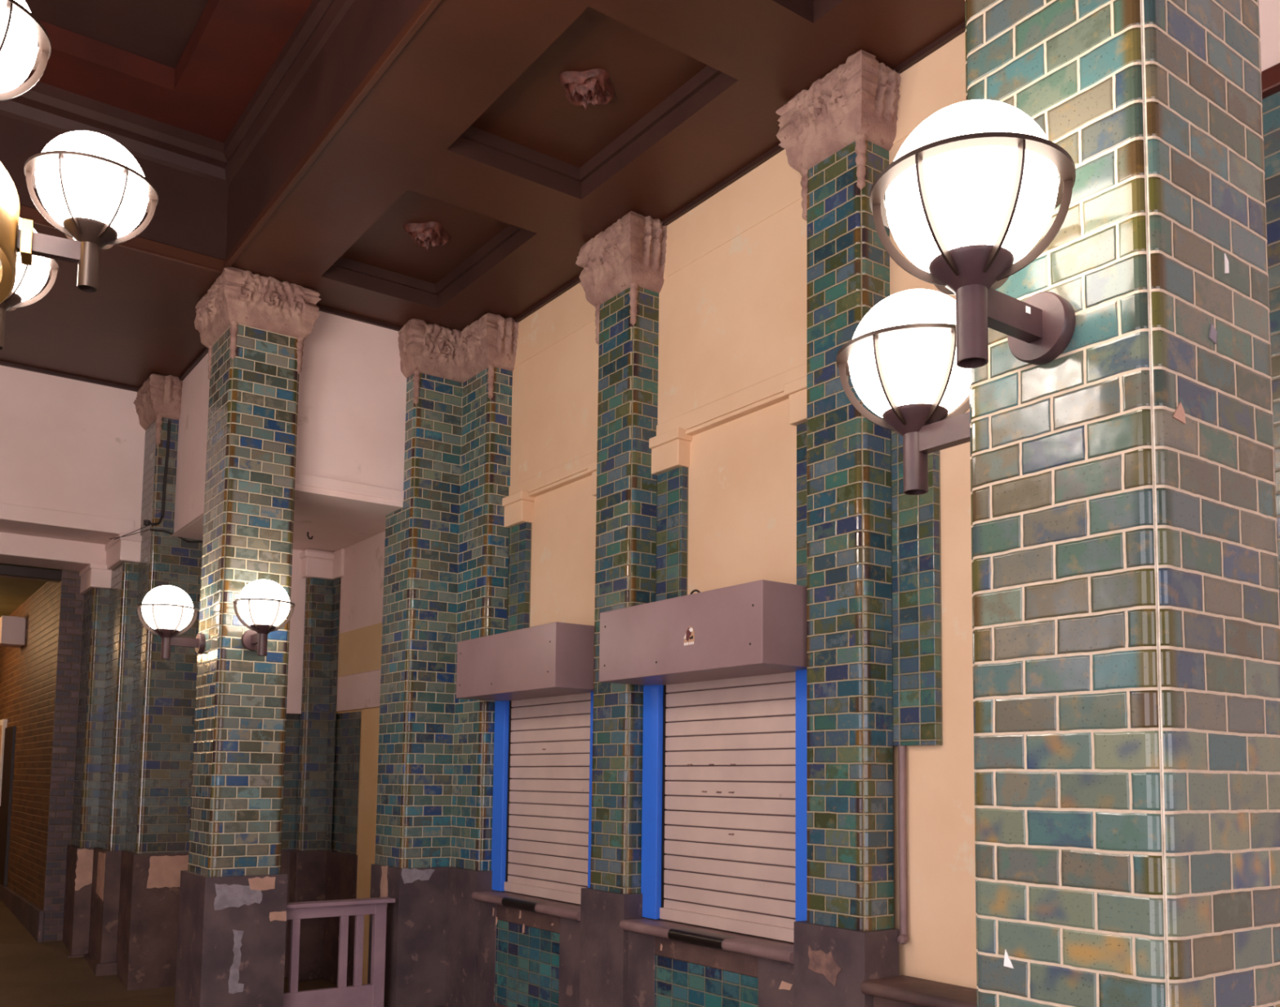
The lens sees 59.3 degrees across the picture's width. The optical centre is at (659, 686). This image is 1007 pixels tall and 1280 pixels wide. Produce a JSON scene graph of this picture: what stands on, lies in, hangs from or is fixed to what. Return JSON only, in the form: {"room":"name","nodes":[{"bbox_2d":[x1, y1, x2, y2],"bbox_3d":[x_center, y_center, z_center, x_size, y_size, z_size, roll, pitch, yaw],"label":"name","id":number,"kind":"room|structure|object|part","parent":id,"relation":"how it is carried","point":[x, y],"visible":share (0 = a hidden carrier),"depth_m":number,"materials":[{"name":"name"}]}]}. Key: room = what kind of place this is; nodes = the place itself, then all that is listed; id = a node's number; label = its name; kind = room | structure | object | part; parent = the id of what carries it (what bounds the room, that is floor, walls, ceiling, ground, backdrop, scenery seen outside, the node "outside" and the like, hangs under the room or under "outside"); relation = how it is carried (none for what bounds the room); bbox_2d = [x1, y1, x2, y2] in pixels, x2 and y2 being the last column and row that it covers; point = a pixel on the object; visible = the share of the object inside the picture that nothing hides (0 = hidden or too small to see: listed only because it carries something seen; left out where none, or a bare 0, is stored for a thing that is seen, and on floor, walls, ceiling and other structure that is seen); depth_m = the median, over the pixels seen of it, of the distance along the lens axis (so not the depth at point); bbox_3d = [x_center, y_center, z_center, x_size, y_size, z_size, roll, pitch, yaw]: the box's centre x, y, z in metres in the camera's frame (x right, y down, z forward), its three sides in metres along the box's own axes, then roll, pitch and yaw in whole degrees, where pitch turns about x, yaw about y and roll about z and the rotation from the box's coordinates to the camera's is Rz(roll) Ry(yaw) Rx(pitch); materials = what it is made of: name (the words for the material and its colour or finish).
{"room":"train station hall","nodes":[
{"label":"train station hall","id":0,"kind":"room"},
{"bbox_2d":[0,562,61,617],"bbox_3d":[-10.992,-1.016,13.154,5.700,0.001,9.960,4,-6,-36],"label":"ceiling","id":1,"kind":"structure","parent":0,"point":[14,592],"depth_m":12.24,"materials":[{"name":"paint"}]},
{"bbox_2d":[0,563,62,582],"bbox_3d":[-7.883,-1.220,9.438,5.500,0.105,0.140,4,-6,-36],"label":"steel beam","id":2,"kind":"structure","parent":1,"relation":"attached to","point":[6,570],"depth_m":10.73,"materials":[{"name":"grey"}]},
{"bbox_2d":[0,568,95,941],"bbox_3d":[-8.596,0.932,14.815,0.360,3.700,9.900,4,-6,-36],"label":"brick wall","id":3,"kind":"structure","parent":0,"point":[40,678],"depth_m":11.11,"materials":[{"name":"brown brick"}]},
{"bbox_2d":[0,719,7,805],"bbox_3d":[-8.318,0.950,14.085,0.050,1.050,1.200,4,-6,-36],"label":"framed notice","id":4,"kind":"object","parent":3,"relation":"attached to","point":[3,722],"visible":0.71,"depth_m":13.62,"materials":[{"name":"white paper"}]},
{"bbox_2d":[0,725,16,886],"bbox_3d":[-7.675,1.515,13.179,0.040,2.090,0.750,4,-6,-36],"label":"door","id":5,"kind":"structure","parent":3,"relation":"in","point":[10,731],"depth_m":13.03,"materials":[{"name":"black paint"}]},
{"bbox_2d":[0,615,26,648],"bbox_3d":[-7.430,-0.630,12.865,0.240,0.320,0.400,4,-6,-36],"label":"wall box","id":6,"kind":"object","parent":3,"relation":"attached to","point":[12,628],"visible":1,"depth_m":12.71,"materials":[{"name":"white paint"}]},
{"bbox_2d":[0,884,44,942],"bbox_3d":[-6.989,2.456,12.147,0.045,0.460,3.910,4,-6,-36],"label":"baseboard","id":7,"kind":"structure","parent":3,"relation":"attached to","point":[31,916],"depth_m":11.30,"materials":[{"name":"wood"}]},
{"bbox_2d":[0,364,158,571],"bbox_3d":[-7.460,-2.104,9.031,6.400,1.590,1.100,4,-6,-36],"label":"wall","id":8,"kind":"structure","parent":0,"point":[69,445],"depth_m":10.04,"materials":[{"name":"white paint"}]},
{"bbox_2d":[0,502,134,534],"bbox_3d":[-7.256,-1.622,8.452,6.100,0.140,0.015,4,-6,-36],"label":"trim","id":9,"kind":"structure","parent":8,"relation":"attached to","point":[7,511],"depth_m":9.91,"materials":[{"name":"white paint"}]},
{"bbox_2d":[24,0,208,68],"bbox_3d":[-1.691,-4.514,0.668,5.550,0.140,12.540,4,-6,-36],"label":"ceiling","id":10,"kind":"structure","parent":0,"point":[159,31],"depth_m":6.88,"materials":[{"name":"brown wood"}]},
{"bbox_2d":[0,0,158,350],"bbox_3d":[-2.818,-2.861,3.361,2.349,2.996,2.349,1,-5,-5],"label":"chandelier","id":11,"kind":"object","parent":10,"relation":"hanging from","point":[95,192],"visible":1,"depth_m":3.64,"materials":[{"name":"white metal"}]},
{"bbox_3d":[-2.514,-1.358,4.247,0.062,0.152,0.062,4,-6,-36],"label":"post","id":12,"kind":"part","parent":11,"relation":"part of","materials":[{"name":"grey metal"}]},
{"bbox_3d":[-1.825,-1.734,2.948,0.336,0.336,0.336,4,-6,-36],"label":"globe","id":13,"kind":"part","parent":11,"relation":"part of","materials":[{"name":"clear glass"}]},
{"bbox_3d":[-2.511,-1.633,4.269,0.336,0.336,0.336,4,-6,-36],"label":"globe","id":14,"kind":"part","parent":11,"relation":"part of","materials":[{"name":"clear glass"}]},
{"bbox_3d":[-2.007,-1.438,3.685,0.188,0.115,0.105,4,-6,-36],"label":"arm","id":15,"kind":"part","parent":11,"relation":"part of","materials":[{"name":"metal"}]},
{"bbox_3d":[-1.897,-1.394,3.727,0.062,0.152,0.062,4,-6,-36],"label":"post","id":16,"kind":"part","parent":11,"relation":"part of","materials":[{"name":"grey metal"}]},
{"bbox_3d":[-1.894,-1.669,3.750,0.336,0.336,0.336,4,-6,-36],"label":"globe","id":17,"kind":"part","parent":11,"relation":"part of","materials":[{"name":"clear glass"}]},
{"bbox_2d":[26,0,312,142],"bbox_3d":[-1.645,-4.481,0.967,5.980,0.165,12.970,4,-6,-36],"label":"trim","id":18,"kind":"structure","parent":10,"relation":"attached to","point":[233,45],"depth_m":7.15,"materials":[{"name":"red wood"}]},
{"bbox_2d":[0,899,337,1006],"bbox_3d":[-4.571,2.120,7.052,9.200,0.550,27.000,4,-6,-36],"label":"floor","id":19,"kind":"structure","parent":0,"point":[33,973],"depth_m":9.64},
{"bbox_2d":[62,563,111,957],"bbox_3d":[-5.445,0.764,10.641,0.227,3.820,0.580,4,-6,-36],"label":"pier","id":20,"kind":"object","parent":19,"relation":"on","point":[95,578],"visible":0.77,"depth_m":10.53,"materials":[{"name":"tile"}]},
{"bbox_2d":[84,533,142,976],"bbox_3d":[-5.016,0.639,10.285,0.210,4.020,0.695,4,-6,-36],"label":"pier","id":21,"kind":"object","parent":19,"relation":"on","point":[122,553],"visible":0.95,"depth_m":10.15,"materials":[{"name":"tile"}]},
{"bbox_2d":[115,373,202,990],"bbox_3d":[-4.414,-0.066,10.065,0.681,5.402,0.607,4,-6,-36],"label":"tiled pillar","id":22,"kind":"structure","parent":19,"relation":"on","point":[151,867],"depth_m":9.87,"materials":[{"name":"tile"}]},
{"bbox_2d":[143,419,170,525],"bbox_3d":[-4.440,-1.891,9.915,0.054,0.985,0.190,-3,-6,39],"label":"cable","id":23,"kind":"object","parent":22,"relation":"attached to","point":[146,522],"visible":1,"depth_m":9.95,"materials":[{"name":"black metal"}]},
{"bbox_2d":[109,525,149,539],"bbox_3d":[-4.706,-1.372,9.979,0.547,0.082,0.026,-2,-5,30],"label":"wire","id":24,"kind":"object","parent":23,"relation":"attached to","point":[145,526],"visible":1,"depth_m":9.95,"materials":[{"name":"black"}]},
{"bbox_2d":[150,528,202,542],"bbox_3d":[-4.295,-1.340,9.983,0.453,0.088,0.030,4,-6,-38],"label":"cable","id":25,"kind":"object","parent":22,"relation":"attached to","point":[151,529],"visible":0.8,"depth_m":9.95,"materials":[{"name":"black metal"}]},
{"bbox_2d":[174,266,321,1006],"bbox_3d":[-2.998,-0.214,8.068,0.743,5.402,0.853,4,-6,-36],"label":"tiled pillar","id":26,"kind":"structure","parent":19,"relation":"on","point":[231,942],"depth_m":7.84,"materials":[{"name":"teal tile"}]},
{"bbox_2d":[136,585,205,658],"bbox_3d":[-3.449,-0.454,7.918,0.448,0.520,0.400,4,-6,-36],"label":"wall lamp","id":27,"kind":"object","parent":26,"relation":"attached to","point":[166,609],"visible":1,"depth_m":7.83,"materials":[{"name":"glass"}]},
{"bbox_3d":[-3.470,-0.272,7.889,0.062,0.152,0.062,4,-6,-36],"label":"post","id":28,"kind":"part","parent":27,"relation":"part of","materials":[{"name":"metal"}]},
{"bbox_3d":[-3.467,-0.547,7.911,0.336,0.336,0.336,4,-6,-36],"label":"globe","id":29,"kind":"part","parent":27,"relation":"part of","materials":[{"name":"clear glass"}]},
{"bbox_3d":[-3.374,-0.318,7.963,0.196,0.062,0.034,4,-6,-36],"label":"arm","id":30,"kind":"part","parent":27,"relation":"part of","materials":[{"name":"metal"}]},
{"bbox_2d":[232,579,294,655],"bbox_3d":[-2.710,-0.470,7.656,0.400,0.520,0.448,4,-6,-36],"label":"wall lamp","id":31,"kind":"object","parent":26,"relation":"attached to","point":[264,604],"visible":1,"depth_m":7.55,"materials":[{"name":"glass"}]},
{"bbox_3d":[-2.767,-0.333,7.721,0.034,0.062,0.196,4,-6,-36],"label":"arm","id":32,"kind":"part","parent":31,"relation":"part of","materials":[{"name":"metal"}]},
{"bbox_3d":[-2.697,-0.288,7.622,0.062,0.152,0.062,4,-6,-36],"label":"post","id":33,"kind":"part","parent":31,"relation":"part of","materials":[{"name":"metal"}]},
{"bbox_3d":[-2.695,-0.563,7.645,0.336,0.336,0.336,4,-6,-36],"label":"globe","id":34,"kind":"part","parent":31,"relation":"part of","materials":[{"name":"white glass"}]},
{"bbox_2d":[280,548,360,986],"bbox_3d":[-3.116,0.673,10.088,0.560,3.960,0.920,4,-6,-36],"label":"pier","id":35,"kind":"object","parent":19,"relation":"on","point":[324,858],"visible":0.87,"depth_m":10.36,"materials":[{"name":"tile"}]},
{"bbox_2d":[283,896,395,1006],"bbox_3d":[-2.340,2.028,8.117,0.820,0.955,0.145,4,-6,-36],"label":"railing","id":36,"kind":"object","parent":19,"relation":"on","point":[358,994],"visible":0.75,"depth_m":8.14,"materials":[{"name":"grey wood"}]},
{"bbox_3d":[-2.361,2.285,8.079,0.770,0.235,0.050,4,-6,-36],"label":"panel","id":37,"kind":"part","parent":36,"relation":"part of","materials":[{"name":"brown wood"}]},
{"bbox_3d":[-2.354,1.620,8.134,0.770,0.080,0.050,4,-6,-36],"label":"rail","id":38,"kind":"part","parent":36,"relation":"part of","materials":[{"name":"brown wood"}]},
{"bbox_3d":[-2.335,1.567,8.155,0.820,0.030,0.145,4,-6,-36],"label":"rail","id":39,"kind":"part","parent":36,"relation":"part of","materials":[{"name":"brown wood"}]},
{"bbox_3d":[-2.084,2.061,8.300,0.088,0.925,0.060,4,-6,-36],"label":"post","id":40,"kind":"part","parent":36,"relation":"part of","materials":[{"name":"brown wood"}]},
{"bbox_2d":[367,312,518,1006],"bbox_3d":[-1.709,-0.151,8.676,0.693,5.402,1.094,4,-6,-36],"label":"pier","id":41,"kind":"object","parent":19,"relation":"on","point":[460,384],"visible":1,"depth_m":8.63,"materials":[{"name":"blue tile"}]},
{"bbox_2d":[471,889,580,1006],"bbox_3d":[-0.840,1.971,7.675,0.292,1.028,1.440,4,-6,-36],"label":"counter","id":42,"kind":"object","parent":19,"relation":"on","point":[529,946],"depth_m":7.65,"materials":[{"name":"paint"}]},
{"bbox_2d":[456,621,594,903],"bbox_3d":[-0.906,0.549,7.732,0.493,1.810,1.480,4,-6,-36],"label":"roller shutter","id":43,"kind":"object","parent":42,"relation":"on","point":[540,678],"visible":0.71,"depth_m":7.75,"materials":[{"name":"metal"}]},
{"bbox_3d":[-1.152,0.803,8.356,0.125,1.400,0.155,4,-6,-36],"label":"guide rail","id":44,"kind":"part","parent":43,"relation":"part of","materials":[{"name":"blue metal"}]},
{"bbox_3d":[-0.367,0.724,7.291,0.125,1.400,0.155,4,-6,-36],"label":"guide rail","id":45,"kind":"part","parent":43,"relation":"part of","materials":[{"name":"blue paint"}]},
{"bbox_2d":[575,210,666,1006],"bbox_3d":[-0.284,-0.268,7.056,0.322,5.402,0.638,4,-6,-36],"label":"pilaster","id":46,"kind":"object","parent":19,"relation":"on","point":[621,276],"visible":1,"depth_m":7.02,"materials":[{"name":"teal tile"}]},
{"bbox_2d":[619,917,793,1006],"bbox_3d":[0.307,1.856,6.120,0.292,1.028,1.470,4,-6,-36],"label":"counter","id":47,"kind":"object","parent":19,"relation":"on","point":[671,963],"depth_m":6.12,"materials":[{"name":"paint"}]},
{"bbox_2d":[599,579,806,942],"bbox_3d":[0.241,0.434,6.177,0.493,1.810,1.510,4,-6,-36],"label":"roller shutter","id":48,"kind":"object","parent":47,"relation":"on","point":[724,802],"visible":0.87,"depth_m":6.16,"materials":[{"name":"metal"}]},
{"bbox_3d":[-0.014,0.689,6.813,0.125,1.400,0.155,4,-6,-36],"label":"guide rail","id":49,"kind":"part","parent":48,"relation":"part of","materials":[{"name":"blue metal"}]},
{"bbox_2d":[684,626,694,645],"bbox_3d":[0.154,-0.270,5.948,0.002,0.099,0.090,4,-6,-36],"label":"sticker","id":50,"kind":"object","parent":48,"relation":"attached to","point":[689,638],"visible":1,"depth_m":5.94,"materials":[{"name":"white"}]},
{"bbox_2d":[689,589,700,594],"bbox_3d":[0.192,-0.500,6.142,0.012,0.067,0.122,4,-6,-36],"label":"cable","id":51,"kind":"object","parent":48,"relation":"on","point":[694,590],"visible":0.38,"depth_m":6.14,"materials":[{"name":"black metal"}]},
{"bbox_3d":[0.789,0.608,5.725,0.125,1.400,0.155,4,-6,-36],"label":"guide rail","id":52,"kind":"part","parent":48,"relation":"part of","materials":[{"name":"blue metal"}]},
{"bbox_2d":[775,49,901,1006],"bbox_3d":[0.867,-0.384,5.494,0.325,5.402,0.636,4,-6,-36],"label":"pilaster","id":53,"kind":"object","parent":19,"relation":"on","point":[839,133],"visible":1,"depth_m":5.45,"materials":[{"name":"teal tile"}]},
{"bbox_2d":[860,974,977,1006],"bbox_3d":[1.469,1.776,4.544,0.290,0.955,1.510,4,-6,-36],"label":"window ledge","id":54,"kind":"object","parent":19,"relation":"on","point":[903,990],"visible":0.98,"depth_m":4.94,"materials":[{"name":"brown stone"}]},
{"bbox_2d":[964,0,1279,1006],"bbox_3d":[1.026,-0.625,2.530,0.748,5.402,0.707,4,-6,-36],"label":"tiled pillar","id":55,"kind":"structure","parent":19,"relation":"on","point":[1126,600],"depth_m":2.31,"materials":[{"name":"green tile"}]},
{"bbox_2d":[835,288,969,494],"bbox_3d":[0.677,-0.759,2.860,0.400,0.520,0.472,4,-6,-36],"label":"wall lamp","id":56,"kind":"object","parent":55,"relation":"attached to","point":[902,363],"visible":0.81,"depth_m":2.79,"materials":[{"name":"glass"}]},
{"bbox_3d":[0.657,-0.848,2.897,0.336,0.336,0.336,4,-6,-36],"label":"globe","id":57,"kind":"part","parent":56,"relation":"part of","materials":[{"name":"white glass"}]},
{"bbox_3d":[0.654,-0.573,2.874,0.062,0.152,0.062,4,-6,-36],"label":"post","id":58,"kind":"part","parent":56,"relation":"part of","materials":[{"name":"metal"}]},
{"bbox_3d":[0.732,-0.633,2.774,0.034,0.062,0.220,4,-6,-36],"label":"arm","id":59,"kind":"part","parent":56,"relation":"part of","materials":[{"name":"metal"}]},
{"bbox_2d":[869,99,1075,368],"bbox_3d":[0.645,-0.904,2.276,0.448,0.520,0.400,4,-6,-36],"label":"wall lamp","id":60,"kind":"object","parent":55,"relation":"attached to","point":[974,187],"visible":1,"depth_m":2.18,"materials":[{"name":"glass"}]},
{"bbox_3d":[0.624,-0.722,2.247,0.062,0.152,0.062,4,-6,-36],"label":"post","id":61,"kind":"part","parent":60,"relation":"part of","materials":[{"name":"metal"}]},
{"bbox_3d":[0.627,-0.997,2.269,0.336,0.336,0.336,4,-6,-36],"label":"globe","id":62,"kind":"part","parent":60,"relation":"part of","materials":[{"name":"white glass"}]},
{"bbox_3d":[0.720,-0.767,2.321,0.196,0.062,0.034,4,-6,-36],"label":"arm","id":63,"kind":"part","parent":60,"relation":"part of","materials":[{"name":"metal"}]},
{"bbox_2d":[1004,948,1013,968],"bbox_3d":[0.740,0.576,2.381,0.006,0.038,0.024,4,-6,-36],"label":"paper scrap","id":64,"kind":"object","parent":55,"relation":"attached to","point":[1007,962],"visible":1,"depth_m":2.38,"materials":[{"name":"white paper"}]},
{"bbox_2d":[1258,0,1279,598],"bbox_3d":[2.131,-0.499,3.850,0.240,5.389,0.680,4,-6,-36],"label":"pilaster","id":65,"kind":"object","parent":19,"relation":"on","point":[1269,10],"visible":0.02,"depth_m":3.86,"materials":[{"name":"tile"}]},
{"bbox_2d":[173,352,209,540],"bbox_3d":[-3.614,-2.099,9.441,0.420,1.450,2.200,4,-6,-36],"label":"wall","id":66,"kind":"structure","parent":0,"point":[193,418],"depth_m":9.62,"materials":[{"name":"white paint"}]},
{"bbox_2d":[170,501,385,551],"bbox_3d":[-3.141,-1.350,9.672,1.600,0.001,2.100,4,-6,-36],"label":"ceiling","id":67,"kind":"structure","parent":0,"point":[332,529],"depth_m":9.52,"materials":[{"name":"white paint"}]},
{"bbox_2d":[280,548,310,976],"bbox_3d":[-3.543,0.685,10.407,1.250,3.980,0.240,4,-6,-36],"label":"wall","id":68,"kind":"structure","parent":0,"point":[295,635],"depth_m":10.45,"materials":[{"name":"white paint"}]},
{"bbox_2d":[294,310,416,847],"bbox_3d":[-2.201,-0.151,8.782,2.000,5.410,0.340,4,-6,-36],"label":"wall","id":69,"kind":"structure","parent":0,"point":[351,420],"depth_m":8.61,"materials":[{"name":"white paint"}]},
{"bbox_2d":[294,471,404,501],"bbox_3d":[-2.382,-1.521,8.534,0.920,0.085,0.028,4,-6,-36],"label":"trim","id":70,"kind":"structure","parent":69,"relation":"attached to","point":[304,479],"depth_m":8.53,"materials":[{"name":"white paint"}]},
{"bbox_2d":[336,530,385,983],"bbox_3d":[-2.528,0.653,9.882,0.236,3.980,2.050,4,-6,-36],"label":"wall","id":71,"kind":"structure","parent":0,"point":[362,584],"depth_m":9.83,"materials":[{"name":"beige paint"}]},
{"bbox_2d":[0,0,964,387],"bbox_3d":[-2.556,-3.312,4.148,8.400,0.165,13.300,4,-6,-36],"label":"ceiling","id":72,"kind":"structure","parent":0,"point":[473,130],"depth_m":6.51,"materials":[{"name":"brown wood"}]},
{"bbox_2d":[0,0,429,269],"bbox_3d":[-1.644,-3.939,0.966,6.042,0.915,13.032,4,-6,-36],"label":"ceiling beam","id":73,"kind":"structure","parent":72,"relation":"attached to","point":[212,193],"depth_m":7.28,"materials":[{"name":"brown wood"}]},
{"bbox_2d":[19,0,441,274],"bbox_3d":[-1.652,-3.477,0.925,6.035,0.022,13.030,4,-6,-36],"label":"trim","id":74,"kind":"structure","parent":72,"relation":"attached to","point":[431,5],"depth_m":6.36,"materials":[{"name":"brown wood"}]},
{"bbox_2d":[403,221,450,249],"bbox_3d":[-1.586,-3.049,7.646,0.271,0.101,0.271,0,-5,9],"label":"rosette","id":75,"kind":"object","parent":72,"relation":"attached to","point":[431,233],"visible":1,"depth_m":7.59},
{"bbox_2d":[559,68,614,109],"bbox_3d":[-0.391,-3.170,6.009,0.271,0.101,0.271,0,-5,9],"label":"rosette","id":76,"kind":"object","parent":72,"relation":"attached to","point":[593,86],"visible":1,"depth_m":5.95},
{"bbox_2d":[480,133,977,988],"bbox_3d":[0.555,-0.312,6.458,0.320,5.410,6.680,4,-6,-36],"label":"wall","id":77,"kind":"structure","parent":0,"point":[733,319],"depth_m":6.39,"materials":[{"name":"beige paint"}]},
{"bbox_2d":[0,21,964,391],"bbox_3d":[-3.078,-2.929,7.693,12.330,0.029,4.770,-1,-5,13],"label":"trim","id":78,"kind":"structure","parent":77,"relation":"attached to","point":[957,31],"depth_m":7.95,"materials":[{"name":"brown wood"}]},
{"bbox_2d":[502,490,534,631],"bbox_3d":[-1.093,0.040,8.400,0.125,2.990,0.325,4,-6,-36],"label":"pilaster","id":79,"kind":"object","parent":77,"relation":"attached to","point":[518,506],"visible":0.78,"depth_m":8.43,"materials":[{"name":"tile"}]},
{"bbox_2d":[587,460,596,496],"bbox_3d":[-0.361,-0.034,7.408,0.125,2.990,0.325,4,-6,-36],"label":"strip","id":80,"kind":"object","parent":77,"relation":"attached to","point":[592,466],"visible":0.16,"depth_m":7.58,"materials":[{"name":"paint"}]},
{"bbox_2d":[508,362,806,497],"bbox_3d":[0.475,-1.632,6.465,0.072,0.130,5.430,4,-6,-36],"label":"trim","id":81,"kind":"structure","parent":77,"relation":"attached to","point":[768,392],"depth_m":6.69,"materials":[{"name":"beige paint"}]},
{"bbox_2d":[648,426,692,600],"bbox_3d":[0.045,-0.074,6.857,0.125,2.990,0.325,4,-6,-36],"label":"pilaster","id":82,"kind":"object","parent":77,"relation":"attached to","point":[671,449],"visible":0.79,"depth_m":6.90,"materials":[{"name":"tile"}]},
{"bbox_2d":[514,31,965,367],"bbox_3d":[0.465,-2.800,6.545,0.007,0.340,5.430,4,-6,-36],"label":"wall","id":83,"kind":"structure","parent":77,"relation":"attached to","point":[937,82],"depth_m":6.51,"materials":[{"name":"beige paint"}]},
{"bbox_2d":[783,375,806,586],"bbox_3d":[0.794,-0.150,5.841,0.125,2.990,0.325,4,-6,-36],"label":"strip","id":84,"kind":"object","parent":77,"relation":"attached to","point":[796,389],"visible":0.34,"depth_m":5.98,"materials":[{"name":"paint"}]},
{"bbox_2d":[897,745,908,943],"bbox_3d":[1.145,0.742,5.300,0.053,0.929,0.054,4,-6,-36],"label":"conduit","id":85,"kind":"object","parent":77,"relation":"attached to","point":[902,938],"visible":1,"depth_m":5.30,"materials":[{"name":"metal"}]},
{"bbox_3d":[1.137,1.181,5.258,0.040,0.048,0.048,4,-6,-36],"label":"knob","id":86,"kind":"part","parent":85,"relation":"part of","materials":[{"name":"paint"}]},
{"bbox_2d":[891,430,942,746],"bbox_3d":[1.200,-0.703,5.341,0.125,1.960,0.325,4,-6,-36],"label":"pilaster","id":87,"kind":"object","parent":77,"relation":"attached to","point":[916,539],"visible":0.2,"depth_m":5.29,"materials":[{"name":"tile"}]}
]}

